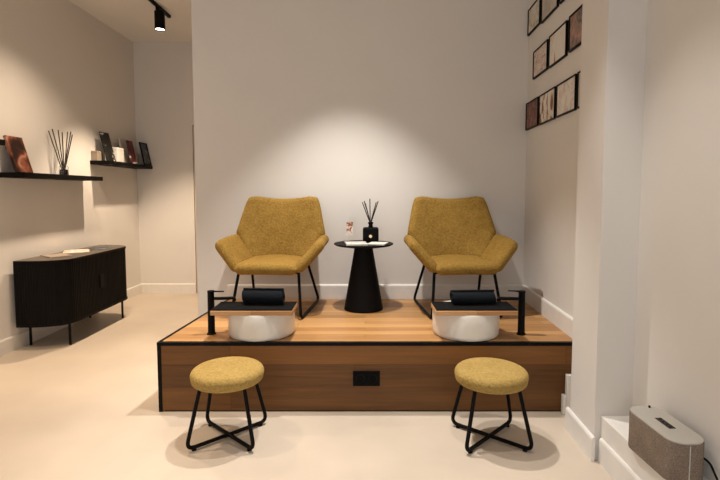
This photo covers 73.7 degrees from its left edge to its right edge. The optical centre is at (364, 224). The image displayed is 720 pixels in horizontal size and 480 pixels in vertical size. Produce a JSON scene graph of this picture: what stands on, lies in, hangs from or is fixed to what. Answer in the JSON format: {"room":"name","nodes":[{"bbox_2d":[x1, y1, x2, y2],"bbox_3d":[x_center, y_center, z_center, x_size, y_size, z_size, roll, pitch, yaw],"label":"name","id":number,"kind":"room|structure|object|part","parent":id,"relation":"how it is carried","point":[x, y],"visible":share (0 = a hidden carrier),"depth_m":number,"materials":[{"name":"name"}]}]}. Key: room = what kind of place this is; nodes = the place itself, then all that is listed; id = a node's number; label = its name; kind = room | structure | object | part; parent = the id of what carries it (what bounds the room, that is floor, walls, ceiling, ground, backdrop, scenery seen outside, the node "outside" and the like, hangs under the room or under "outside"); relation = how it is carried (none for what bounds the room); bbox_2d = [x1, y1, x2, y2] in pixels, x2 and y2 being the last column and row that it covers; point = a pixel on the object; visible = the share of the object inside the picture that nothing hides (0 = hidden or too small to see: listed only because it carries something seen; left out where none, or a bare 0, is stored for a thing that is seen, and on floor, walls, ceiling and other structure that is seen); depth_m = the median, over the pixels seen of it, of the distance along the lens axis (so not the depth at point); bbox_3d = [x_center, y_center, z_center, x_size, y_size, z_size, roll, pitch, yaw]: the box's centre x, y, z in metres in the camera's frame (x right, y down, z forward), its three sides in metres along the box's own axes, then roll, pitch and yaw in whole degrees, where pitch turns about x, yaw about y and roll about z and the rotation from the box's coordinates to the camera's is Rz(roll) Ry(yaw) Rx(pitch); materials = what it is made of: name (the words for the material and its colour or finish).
{"room":"salon","nodes":[
{"label":"salon","id":0,"kind":"room"},
{"bbox_2d":[0,0,140,340],"bbox_3d":[-2.865,-0.388,1.630,0.150,3.050,8.505,0,4,0],"label":"wall","id":1,"kind":"structure","parent":0,"point":[63,69],"depth_m":4.40,"materials":[{"name":"paint"}]},
{"bbox_2d":[0,172,102,180],"bbox_3d":[-2.690,-0.418,4.199,0.200,0.040,1.095,0,4,0],"label":"wall shelf","id":2,"kind":"object","parent":1,"relation":"attached to","point":[24,175],"visible":1,"depth_m":3.92,"materials":[{"name":"black wood"}]},
{"bbox_2d":[3,135,32,172],"bbox_3d":[-2.716,-0.550,3.761,0.099,0.284,0.180,0,4,0],"label":"book","id":3,"kind":"object","parent":2,"relation":"on","point":[15,146],"visible":0.86,"depth_m":3.74,"materials":[{"name":"brown paper"}]},
{"bbox_2d":[48,129,72,174],"bbox_3d":[-2.721,-0.649,4.308,0.076,0.406,0.226,3,5,35],"label":"reed diffuser","id":4,"kind":"object","parent":2,"relation":"on","point":[63,169],"visible":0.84,"depth_m":4.30,"materials":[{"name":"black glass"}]},
{"bbox_2d":[59,163,68,174],"bbox_3d":[-2.715,-0.503,4.326,0.076,0.112,0.076,0,4,0],"label":"bottle","id":5,"kind":"object","parent":4,"relation":"on","point":[63,169],"depth_m":4.30,"materials":[{"name":"black glass"}]},
{"bbox_2d":[0,284,141,356],"bbox_3d":[-2.783,1.076,1.730,0.015,0.116,8.505,0,4,0],"label":"baseboard","id":6,"kind":"structure","parent":1,"relation":"attached to","point":[14,342],"depth_m":3.96,"materials":[{"name":"white paint"}]},
{"bbox_2d":[90,160,152,168],"bbox_3d":[-2.690,-0.668,5.362,0.200,0.040,0.990,0,4,0],"label":"wall shelf","id":7,"kind":"object","parent":1,"relation":"attached to","point":[92,162],"visible":1,"depth_m":5.11,"materials":[{"name":"black wood"}]},
{"bbox_2d":[91,151,101,159],"bbox_3d":[-2.755,-0.709,4.928,0.062,0.100,0.087,0,4,0],"label":"gift box","id":8,"kind":"object","parent":7,"relation":"on","point":[96,155],"visible":0.89,"depth_m":4.89,"materials":[{"name":"beige cardboard"}]},
{"bbox_2d":[99,131,115,160],"bbox_3d":[-2.692,-0.817,5.019,0.088,0.303,0.150,0,4,6],"label":"picture card","id":9,"kind":"object","parent":7,"relation":"on","point":[105,139],"visible":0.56,"depth_m":5.01,"materials":[{"name":"black paper"}]},
{"bbox_2d":[112,147,123,161],"bbox_3d":[-2.660,-0.753,5.176,0.052,0.155,0.152,0,4,0],"label":"gift box","id":10,"kind":"object","parent":7,"relation":"on","point":[118,152],"visible":0.74,"depth_m":5.15,"materials":[{"name":"white cardboard"}]},
{"bbox_3d":[-2.660,-0.816,5.171,0.052,0.030,0.152,0,4,0],"label":"lid","id":11,"kind":"part","parent":10,"relation":"part of","materials":[{"name":"white cardboard"}]},
{"bbox_2d":[118,139,127,162],"bbox_3d":[-2.729,-0.831,5.426,0.047,0.274,0.120,0,4,0],"label":"booklet","id":12,"kind":"object","parent":7,"relation":"on","point":[122,144],"visible":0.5,"depth_m":5.43,"materials":[{"name":"grey paper"}]},
{"bbox_2d":[125,140,136,163],"bbox_3d":[-2.655,-0.826,5.456,0.066,0.262,0.130,0,4,0],"label":"booklet","id":13,"kind":"object","parent":7,"relation":"on","point":[131,152],"visible":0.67,"depth_m":5.44,"materials":[{"name":"red paper"}]},
{"bbox_2d":[129,154,138,163],"bbox_3d":[-2.720,-0.772,5.660,0.062,0.125,0.122,0,4,0],"label":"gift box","id":14,"kind":"object","parent":7,"relation":"on","point":[136,155],"visible":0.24,"depth_m":5.68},
{"bbox_2d":[139,142,151,165],"bbox_3d":[-2.630,-0.850,5.745,0.067,0.267,0.184,0,4,0],"label":"picture","id":15,"kind":"object","parent":7,"relation":"on","point":[143,146],"visible":1,"depth_m":5.74,"materials":[{"name":"black metal"}]},
{"bbox_2d":[69,0,191,41],"bbox_3d":[-0.645,-1.959,1.522,4.690,0.100,8.905,0,4,0],"label":"ceiling","id":16,"kind":"structure","parent":0,"point":[133,19],"depth_m":4.96,"materials":[{"name":"paint"}]},
{"bbox_2d":[148,0,170,17],"bbox_3d":[-2.000,-1.875,1.199,0.038,0.024,7.449,0,4,0],"label":"ceiling track","id":17,"kind":"object","parent":16,"relation":"attached to","point":[153,2],"visible":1,"depth_m":4.63,"materials":[{"name":"black metal"}]},
{"bbox_2d":[154,7,164,30],"bbox_3d":[-1.995,-2.000,4.664,0.096,0.203,0.100,0,4,0],"label":"spot lamp","id":18,"kind":"object","parent":17,"relation":"hanging from","point":[159,14],"visible":1,"depth_m":4.63,"materials":[{"name":"black metal"}]},
{"bbox_2d":[133,42,196,292],"bbox_3d":[-0.620,-0.684,5.947,4.640,3.050,0.150,0,4,0],"label":"wall","id":19,"kind":"structure","parent":0,"point":[163,71],"depth_m":5.87,"materials":[{"name":"paint"}]},
{"bbox_2d":[141,283,195,292],"bbox_3d":[-2.445,0.786,5.965,0.690,0.116,0.015,0,4,0],"label":"baseboard","id":20,"kind":"structure","parent":19,"relation":"attached to","point":[145,287],"depth_m":5.96,"materials":[{"name":"white paint"}]},
{"bbox_2d":[193,126,197,291],"bbox_3d":[-1.660,-0.185,5.909,0.870,2.050,0.094,0,4,0],"label":"door","id":21,"kind":"structure","parent":19,"relation":"in","point":[193,126],"depth_m":5.91,"materials":[{"name":"beige paint"}]},
{"bbox_2d":[0,292,612,479],"bbox_3d":[-0.645,1.184,1.738,4.690,0.100,8.905,0,4,0],"label":"floor","id":22,"kind":"structure","parent":0,"point":[88,408],"depth_m":2.50,"materials":[{"name":"beige concrete"}]},
{"bbox_2d":[13,245,127,344],"bbox_3d":[-2.561,0.597,4.356,0.386,0.712,1.172,0,4,0],"label":"sideboard","id":23,"kind":"object","parent":22,"relation":"on","point":[58,291],"visible":0.98,"depth_m":3.90,"materials":[{"name":"black wood"}]},
{"bbox_3d":[-2.738,0.891,3.930,0.019,0.185,0.019,0,4,0],"label":"leg","id":24,"kind":"part","parent":23,"relation":"part of","materials":[{"name":"black metal"}]},
{"bbox_2d":[40,253,71,257],"bbox_3d":[-2.610,0.258,4.057,0.220,0.006,0.170,3,5,38],"label":"magazine","id":25,"kind":"object","parent":23,"relation":"on","point":[58,254],"visible":1,"depth_m":4.04,"materials":[{"name":"white paper"}]},
{"bbox_3d":[-2.415,0.891,3.930,0.019,0.185,0.019,0,4,0],"label":"leg","id":26,"kind":"part","parent":23,"relation":"part of","materials":[{"name":"black metal"}]},
{"bbox_3d":[-2.563,0.244,4.332,0.381,0.003,1.164,0,4,0],"label":"panel","id":27,"kind":"part","parent":23,"relation":"part of","materials":[{"name":"black wood"}]},
{"bbox_3d":[-2.562,0.761,4.367,0.385,0.017,1.172,0,4,0],"label":"plate","id":28,"kind":"part","parent":23,"relation":"part of","materials":[{"name":"black wood"}]},
{"bbox_2d":[62,249,89,253],"bbox_3d":[-2.600,0.238,4.327,0.200,0.008,0.270,-2,4,-29],"label":"magazine","id":29,"kind":"object","parent":23,"relation":"on","point":[76,251],"visible":0.92,"depth_m":4.29,"materials":[{"name":"white paper"}]},
{"bbox_2d":[89,246,112,249],"bbox_3d":[-2.530,0.221,4.586,0.170,0.008,0.220,-1,4,-14],"label":"magazine","id":30,"kind":"object","parent":23,"relation":"on","point":[100,247],"visible":0.94,"depth_m":4.52,"materials":[{"name":"white paper"}]},
{"bbox_3d":[-2.373,0.504,4.335,0.011,0.120,0.070,0,4,0],"label":"door handle","id":31,"kind":"part","parent":23,"relation":"part of","materials":[{"name":"black paint"}]},
{"bbox_3d":[-2.415,0.832,4.778,0.019,0.185,0.019,0,4,0],"label":"leg","id":32,"kind":"part","parent":23,"relation":"part of","materials":[{"name":"black metal"}]},
{"bbox_2d":[186,356,266,450],"bbox_3d":[-0.695,0.899,2.439,0.362,0.372,0.362,0,4,0],"label":"round stool","id":33,"kind":"object","parent":22,"relation":"on","point":[234,373],"visible":1,"depth_m":2.34,"materials":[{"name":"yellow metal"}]},
{"bbox_3d":[-0.827,0.941,2.321,0.085,0.291,0.020,-4,5,-43],"label":"leg","id":34,"kind":"part","parent":33,"relation":"part of","materials":[{"name":"black metal"}]},
{"bbox_3d":[-0.827,0.924,2.562,0.085,0.291,0.020,4,5,43],"label":"leg","id":35,"kind":"part","parent":33,"relation":"part of","materials":[{"name":"black metal"}]},
{"bbox_3d":[-0.695,0.749,2.429,0.362,0.071,0.362,0,4,0],"label":"seat","id":36,"kind":"part","parent":33,"relation":"part of","materials":[{"name":"yellow fabric"}]},
{"bbox_3d":[-0.563,0.941,2.321,0.085,0.292,0.020,4,5,43],"label":"leg","id":37,"kind":"part","parent":33,"relation":"part of","materials":[{"name":"black metal"}]},
{"bbox_3d":[-0.563,0.924,2.562,0.085,0.291,0.020,-4,5,-43],"label":"leg","id":38,"kind":"part","parent":33,"relation":"part of","materials":[{"name":"black metal"}]},
{"bbox_2d":[157,299,571,411],"bbox_3d":[0.032,0.827,3.268,2.416,0.403,1.097,0,4,0],"label":"wooden platform","id":39,"kind":"object","parent":22,"relation":"on","point":[311,368],"visible":0.77,"depth_m":2.73,"materials":[{"name":"brown wood"}]},
{"bbox_3d":[-1.164,0.873,2.734,0.022,0.384,0.025,0,4,0],"label":"corner trim","id":40,"kind":"part","parent":39,"relation":"part of","materials":[{"name":"black metal"}]},
{"bbox_3d":[-1.121,0.640,3.268,0.022,0.030,1.076,0,4,5],"label":"edge trim","id":41,"kind":"part","parent":39,"relation":"part of","materials":[{"name":"black metal"}]},
{"bbox_2d":[207,290,235,334],"bbox_3d":[-0.859,0.521,2.866,0.171,0.263,0.056,0,4,0],"label":"tap","id":42,"kind":"object","parent":39,"relation":"on","point":[210,293],"visible":0.99,"depth_m":2.85,"materials":[{"name":"black metal"}]},
{"bbox_3d":[-0.918,0.521,2.864,0.054,0.262,0.054,0,4,0],"label":"post","id":43,"kind":"part","parent":42,"relation":"part of","materials":[{"name":"black metal"}]},
{"bbox_3d":[-0.841,0.442,2.870,0.136,0.027,0.019,-1,4,-9],"label":"spout","id":44,"kind":"part","parent":42,"relation":"part of","materials":[{"name":"black metal"}]},
{"bbox_2d":[228,311,294,341],"bbox_3d":[-0.622,0.573,2.896,0.398,0.154,0.398,0,4,0],"label":"basin","id":45,"kind":"object","parent":39,"relation":"on","point":[242,328],"visible":0.74,"depth_m":2.72,"materials":[{"name":"white ceramic"}]},
{"bbox_2d":[210,302,296,315],"bbox_3d":[-0.640,0.486,2.802,0.462,0.033,0.210,0,4,0],"label":"board","id":46,"kind":"object","parent":45,"relation":"on","point":[223,308],"visible":0.98,"depth_m":2.70,"materials":[{"name":"brown wood"}]},
{"bbox_2d":[242,288,284,303],"bbox_3d":[-0.597,0.416,2.828,0.244,0.091,0.085,0,4,3],"label":"rolled towel","id":47,"kind":"object","parent":46,"relation":"on","point":[249,295],"visible":1,"depth_m":2.79,"materials":[{"name":"black fabric"}]},
{"bbox_2d":[215,196,328,318],"bbox_3d":[-0.640,0.204,3.443,0.751,0.815,0.612,0,4,4],"label":"armchair","id":48,"kind":"object","parent":39,"relation":"on","point":[274,236],"visible":0.94,"depth_m":3.56,"materials":[{"name":"yellow fabric"}]},
{"bbox_3d":[-0.920,0.192,3.425,0.196,0.224,0.448,0,4,4],"label":"armrest","id":49,"kind":"part","parent":48,"relation":"part of","materials":[{"name":"yellow fabric"}]},
{"bbox_3d":[-0.882,0.466,3.248,0.034,0.317,0.104,2,4,24],"label":"leg","id":50,"kind":"part","parent":48,"relation":"part of","materials":[{"name":"black metal"}]},
{"bbox_3d":[-0.861,0.428,3.672,0.026,0.334,0.217,-1,4,-7],"label":"leg","id":51,"kind":"part","parent":48,"relation":"part of","materials":[{"name":"black metal"}]},
{"bbox_3d":[-0.645,0.274,3.379,0.424,0.091,0.475,0,4,4],"label":"seat","id":52,"kind":"part","parent":48,"relation":"part of","materials":[{"name":"yellow fabric"}]},
{"bbox_3d":[-0.628,0.026,3.614,0.672,0.483,0.245,0,4,4],"label":"backrest","id":53,"kind":"part","parent":48,"relation":"part of","materials":[{"name":"yellow fabric"}]},
{"bbox_3d":[-0.431,0.468,3.216,0.034,0.317,0.104,-1,4,-16],"label":"leg","id":54,"kind":"part","parent":48,"relation":"part of","materials":[{"name":"black metal"}]},
{"bbox_3d":[-0.366,0.194,3.386,0.196,0.224,0.448,0,4,4],"label":"armrest","id":55,"kind":"part","parent":48,"relation":"part of","materials":[{"name":"yellow fabric"}]},
{"bbox_3d":[-0.392,0.431,3.639,0.026,0.334,0.217,1,4,15],"label":"leg","id":56,"kind":"part","parent":48,"relation":"part of","materials":[{"name":"black metal"}]},
{"bbox_2d":[334,240,392,312],"bbox_3d":[-0.010,0.370,3.479,0.428,0.480,0.428,0,4,0],"label":"pedestal table","id":57,"kind":"object","parent":39,"relation":"on","point":[363,295],"visible":0.86,"depth_m":3.39,"materials":[{"name":"black paint"}]},
{"bbox_2d":[344,217,354,242],"bbox_3d":[-0.112,0.034,3.511,0.084,0.185,0.060,0,4,-5],"label":"card holder","id":58,"kind":"object","parent":57,"relation":"on","point":[349,222],"visible":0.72,"depth_m":3.51,"materials":[{"name":"clear glass"}]},
{"bbox_2d":[345,241,367,245],"bbox_3d":[-0.062,0.131,3.392,0.150,0.009,0.190,0,4,-6],"label":"magazine","id":59,"kind":"object","parent":57,"relation":"on","point":[355,243],"visible":1,"depth_m":3.35,"materials":[{"name":"white paper"}]},
{"bbox_2d":[362,199,378,241],"bbox_3d":[0.038,-0.034,3.533,0.124,0.319,0.092,0,4,0],"label":"reed diffuser","id":60,"kind":"object","parent":57,"relation":"on","point":[370,233],"visible":0.98,"depth_m":3.50,"materials":[{"name":"black glass"}]},
{"bbox_2d":[363,227,378,241],"bbox_3d":[0.042,0.071,3.541,0.116,0.108,0.090,0,4,0],"label":"bottle","id":61,"kind":"object","parent":60,"relation":"attached to","point":[370,234],"depth_m":3.50,"materials":[{"name":"black glass"}]},
{"bbox_2d":[368,242,387,244],"bbox_3d":[0.090,0.131,3.402,0.125,0.007,0.160,1,4,14],"label":"magazine","id":62,"kind":"object","parent":57,"relation":"on","point":[370,243],"visible":0.86,"depth_m":3.37,"materials":[{"name":"white paper"}]},
{"bbox_3d":[0.015,0.672,2.720,2.381,0.019,0.026,0,4,0],"label":"edge trim","id":63,"kind":"part","parent":39,"relation":"part of","materials":[{"name":"black metal"}]},
{"bbox_2d":[353,371,379,385],"bbox_3d":[0.008,0.870,2.718,0.152,0.086,0.012,0,4,0],"label":"power outlet","id":64,"kind":"object","parent":39,"relation":"attached to","point":[360,378],"visible":1,"depth_m":2.71,"materials":[{"name":"black plastic"}]},
{"bbox_2d":[368,374,376,383],"bbox_3d":[0.044,0.870,2.715,0.052,0.052,0.007,0,4,0],"label":"socket","id":65,"kind":"object","parent":64,"relation":"attached to","point":[372,378],"depth_m":2.71,"materials":[{"name":"black plastic"}]},
{"bbox_3d":[0.024,0.869,2.735,2.353,0.376,0.022,0,4,0],"label":"panel","id":66,"kind":"part","parent":39,"relation":"part of","materials":[{"name":"brown wood"}]},
{"bbox_2d":[404,196,517,318],"bbox_3d":[0.661,0.204,3.443,0.751,0.815,0.612,0,4,-4],"label":"armchair","id":67,"kind":"object","parent":39,"relation":"on","point":[456,236],"visible":0.94,"depth_m":3.56,"materials":[{"name":"yellow fabric"}]},
{"bbox_3d":[0.412,0.431,3.639,0.026,0.334,0.217,-1,4,-15],"label":"leg","id":68,"kind":"part","parent":67,"relation":"part of","materials":[{"name":"black metal"}]},
{"bbox_3d":[0.386,0.194,3.386,0.196,0.224,0.448,0,4,-4],"label":"armrest","id":69,"kind":"part","parent":67,"relation":"part of","materials":[{"name":"yellow fabric"}]},
{"bbox_3d":[0.451,0.468,3.216,0.034,0.317,0.104,1,4,16],"label":"leg","id":70,"kind":"part","parent":67,"relation":"part of","materials":[{"name":"black metal"}]},
{"bbox_3d":[0.648,0.026,3.614,0.672,0.483,0.245,0,4,-4],"label":"backrest","id":71,"kind":"part","parent":67,"relation":"part of","materials":[{"name":"yellow fabric"}]},
{"bbox_3d":[0.665,0.274,3.379,0.424,0.091,0.475,0,4,-4],"label":"seat","id":72,"kind":"part","parent":67,"relation":"part of","materials":[{"name":"yellow fabric"}]},
{"bbox_3d":[0.881,0.428,3.672,0.026,0.334,0.217,1,4,7],"label":"leg","id":73,"kind":"part","parent":67,"relation":"part of","materials":[{"name":"black metal"}]},
{"bbox_3d":[0.902,0.466,3.248,0.034,0.317,0.104,-2,4,-24],"label":"leg","id":74,"kind":"part","parent":67,"relation":"part of","materials":[{"name":"black metal"}]},
{"bbox_3d":[0.940,0.192,3.425,0.196,0.224,0.448,0,4,-4],"label":"armrest","id":75,"kind":"part","parent":67,"relation":"part of","materials":[{"name":"yellow fabric"}]},
{"bbox_2d":[432,301,499,341],"bbox_3d":[0.606,0.573,2.896,0.398,0.154,0.398,0,4,0],"label":"basin","id":76,"kind":"object","parent":39,"relation":"on","point":[457,328],"visible":0.77,"depth_m":2.72,"materials":[{"name":"white ceramic"}]},
{"bbox_2d":[431,302,517,315],"bbox_3d":[0.630,0.486,2.802,0.462,0.033,0.210,0,4,0],"label":"board","id":77,"kind":"object","parent":76,"relation":"on","point":[439,308],"visible":0.98,"depth_m":2.70,"materials":[{"name":"black wood"}]},
{"bbox_2d":[450,290,495,303],"bbox_3d":[0.636,0.422,2.828,0.259,0.081,0.080,0,4,-3],"label":"rolled towel","id":78,"kind":"object","parent":77,"relation":"on","point":[456,296],"visible":1,"depth_m":2.80,"materials":[{"name":"black fabric"}]},
{"bbox_2d":[497,290,525,335],"bbox_3d":[0.875,0.520,2.872,0.171,0.263,0.056,1,4,16],"label":"tap","id":79,"kind":"object","parent":39,"relation":"on","point":[521,297],"visible":1,"depth_m":2.84,"materials":[{"name":"black metal"}]},
{"bbox_3d":[0.855,0.442,2.863,0.136,0.027,0.019,0,4,7],"label":"spout","id":80,"kind":"part","parent":79,"relation":"part of","materials":[{"name":"black metal"}]},
{"bbox_3d":[0.932,0.522,2.857,0.054,0.262,0.054,1,4,16],"label":"post","id":81,"kind":"part","parent":79,"relation":"part of","materials":[{"name":"black metal"}]},
{"bbox_2d":[451,357,532,453],"bbox_3d":[0.634,0.900,2.425,0.362,0.372,0.362,0,4,-3],"label":"round stool","id":82,"kind":"object","parent":22,"relation":"on","point":[487,375],"visible":1,"depth_m":2.33,"materials":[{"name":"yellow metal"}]},
{"bbox_3d":[0.496,0.925,2.542,0.085,0.291,0.020,3,5,40],"label":"leg","id":83,"kind":"part","parent":82,"relation":"part of","materials":[{"name":"black metal"}]},
{"bbox_3d":[0.508,0.942,2.300,0.020,0.291,0.085,4,5,44],"label":"leg","id":84,"kind":"part","parent":82,"relation":"part of","materials":[{"name":"black metal"}]},
{"bbox_3d":[0.634,0.750,2.415,0.362,0.071,0.362,0,4,-3],"label":"seat","id":85,"kind":"part","parent":82,"relation":"part of","materials":[{"name":"yellow fabric"}]},
{"bbox_3d":[0.760,0.925,2.555,0.020,0.291,0.085,4,5,44],"label":"leg","id":86,"kind":"part","parent":82,"relation":"part of","materials":[{"name":"black metal"}]},
{"bbox_3d":[0.772,0.941,2.313,0.085,0.292,0.020,3,5,40],"label":"leg","id":87,"kind":"part","parent":82,"relation":"part of","materials":[{"name":"black metal"}]},
{"bbox_2d":[598,438,641,479],"bbox_3d":[1.089,1.205,-0.144,0.012,0.116,4.748,0,4,0],"label":"baseboard","id":88,"kind":"structure","parent":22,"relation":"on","point":[615,466],"depth_m":2.09,"materials":[{"name":"white paint"}]},
{"bbox_2d":[191,0,529,315],"bbox_3d":[0.086,-0.538,3.825,2.828,3.050,0.160,0,4,0],"label":"wall","id":89,"kind":"structure","parent":0,"point":[344,104],"depth_m":3.72,"materials":[{"name":"paint"}]},
{"bbox_2d":[227,284,522,298],"bbox_3d":[0.084,0.529,3.811,2.348,0.116,0.015,0,4,0],"label":"baseboard","id":90,"kind":"structure","parent":89,"relation":"attached to","point":[325,291],"depth_m":3.80,"materials":[{"name":"white paint"}]},
{"bbox_2d":[570,0,647,459],"bbox_3d":[1.284,-0.432,2.283,0.432,3.050,0.285,0,4,0],"label":"wall pillar","id":91,"kind":"structure","parent":0,"point":[614,32],"depth_m":2.20,"materials":[{"name":"paint"}]},
{"bbox_2d":[565,407,594,461],"bbox_3d":[1.064,1.031,2.386,0.016,0.116,0.320,0,4,2],"label":"baseboard","id":92,"kind":"structure","parent":91,"relation":"attached to","point":[579,432],"depth_m":2.35,"materials":[{"name":"white paint"}]},
{"bbox_2d":[523,0,719,479],"bbox_3d":[1.352,-0.315,0.566,0.296,3.050,6.373,0,4,0],"label":"wall","id":93,"kind":"structure","parent":0,"point":[676,372],"depth_m":1.96,"materials":[{"name":"paint"}]},
{"bbox_2d":[525,96,538,130],"bbox_3d":[1.244,-0.824,3.569,0.016,0.205,0.289,0,4,2],"label":"picture","id":94,"kind":"object","parent":93,"relation":"attached to","point":[531,120],"visible":0.85,"depth_m":3.56,"materials":[{"name":"brown paper"}]},
{"bbox_2d":[526,99,536,128],"bbox_3d":[1.246,-0.824,3.569,0.008,0.187,0.271,0,4,2],"label":"print","id":95,"kind":"object","parent":94,"relation":"attached to","point":[531,107],"depth_m":3.58},
{"bbox_2d":[527,0,540,35],"bbox_3d":[1.244,-1.532,3.527,0.016,0.191,0.282,0,4,2],"label":"picture","id":96,"kind":"object","parent":93,"relation":"attached to","point":[534,12],"visible":0.9,"depth_m":3.52,"materials":[{"name":"beige paper"}]},
{"bbox_2d":[532,39,548,79],"bbox_3d":[1.237,-1.161,3.383,0.016,0.198,0.308,0,4,2],"label":"picture","id":97,"kind":"object","parent":93,"relation":"attached to","point":[540,55],"visible":0.84,"depth_m":3.38,"materials":[{"name":"beige paper"}]},
{"bbox_2d":[534,42,546,76],"bbox_3d":[1.239,-1.161,3.383,0.008,0.180,0.290,0,4,2],"label":"print","id":98,"kind":"object","parent":97,"relation":"attached to","point":[540,54],"depth_m":3.38},
{"bbox_2d":[538,86,555,124],"bbox_3d":[1.230,-0.799,3.242,0.016,0.206,0.318,0,4,2],"label":"picture","id":99,"kind":"object","parent":93,"relation":"attached to","point":[546,111],"visible":0.83,"depth_m":3.23,"materials":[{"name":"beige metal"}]},
{"bbox_2d":[522,284,572,337],"bbox_3d":[1.227,0.567,3.266,0.015,0.116,1.109,0,4,2],"label":"baseboard","id":100,"kind":"structure","parent":93,"relation":"attached to","point":[555,315],"depth_m":3.14,"materials":[{"name":"white paint"}]},
{"bbox_2d":[541,0,558,23],"bbox_3d":[1.230,-1.497,3.194,0.016,0.200,0.318,0,4,2],"label":"picture","id":101,"kind":"object","parent":93,"relation":"attached to","point":[548,7],"visible":1,"depth_m":3.23,"materials":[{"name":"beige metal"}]},
{"bbox_2d":[542,0,555,19],"bbox_3d":[1.232,-1.497,3.194,0.008,0.182,0.300,0,4,2],"label":"print","id":102,"kind":"object","parent":101,"relation":"attached to","point":[548,6],"depth_m":3.23},
{"bbox_2d":[548,20,568,67],"bbox_3d":[1.223,-1.138,3.044,0.016,0.208,0.307,0,4,2],"label":"picture","id":103,"kind":"object","parent":93,"relation":"attached to","point":[558,40],"visible":1,"depth_m":3.03,"materials":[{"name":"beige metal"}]},
{"bbox_2d":[561,394,565,413],"bbox_3d":[1.123,1.012,2.713,0.019,0.110,0.030,0,4,0],"label":"trim","id":104,"kind":"structure","parent":93,"relation":"attached to","point":[563,396],"depth_m":2.70,"materials":[{"name":"white paint"}]},
{"bbox_2d":[555,73,576,117],"bbox_3d":[1.216,-0.774,2.902,0.016,0.204,0.308,0,4,2],"label":"picture","id":105,"kind":"object","parent":93,"relation":"attached to","point":[566,91],"visible":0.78,"depth_m":2.89,"materials":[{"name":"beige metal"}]},
{"bbox_2d":[565,374,570,407],"bbox_3d":[1.167,0.954,2.709,0.067,0.226,0.030,0,4,0],"label":"trim","id":106,"kind":"structure","parent":93,"relation":"attached to","point":[567,376],"depth_m":2.69,"materials":[{"name":"white paint"}]},
{"bbox_2d":[568,4,582,52],"bbox_3d":[1.209,-1.119,2.700,0.016,0.210,0.302,0,4,2],"label":"picture","id":107,"kind":"object","parent":93,"relation":"attached to","point":[575,19],"visible":0.67,"depth_m":2.76,"materials":[{"name":"brown paper"}]},
{"bbox_2d":[576,70,580,108],"bbox_3d":[1.204,-0.753,2.591,0.016,0.204,0.264,0,4,2],"label":"picture","id":108,"kind":"object","parent":93,"relation":"attached to","point":[578,73],"visible":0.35,"depth_m":2.71,"materials":[{"name":"black wood"}]},
{"bbox_2d":[578,73,579,105],"bbox_3d":[1.206,-0.753,2.591,0.008,0.186,0.246,0,4,2],"label":"print","id":109,"kind":"object","parent":108,"relation":"attached to","point":[578,73],"depth_m":2.70},
{"bbox_2d":[600,416,707,479],"bbox_3d":[1.167,1.155,-0.139,0.145,0.215,4.765,0,4,0],"label":"trim ledge","id":110,"kind":"object","parent":93,"relation":"attached to","point":[614,431],"visible":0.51,"depth_m":2.06,"materials":[{"name":"white paint"}]},
{"bbox_2d":[628,405,718,479],"bbox_3d":[1.153,0.839,1.685,0.151,0.166,0.602,0,4,-2],"label":"speaker","id":111,"kind":"object","parent":110,"relation":"on","point":[667,445],"visible":1,"depth_m":1.75},
{"bbox_3d":[1.141,0.753,1.825,0.026,0.002,0.085,0,4,-2],"label":"control panel","id":112,"kind":"part","parent":111,"relation":"part of","materials":[{"name":"black plastic"}]},
{"bbox_3d":[1.141,0.758,1.828,0.136,0.008,0.300,0,4,-2],"label":"plate","id":113,"kind":"part","parent":111,"relation":"part of","materials":[{"name":"grey plastic"}]}
]}

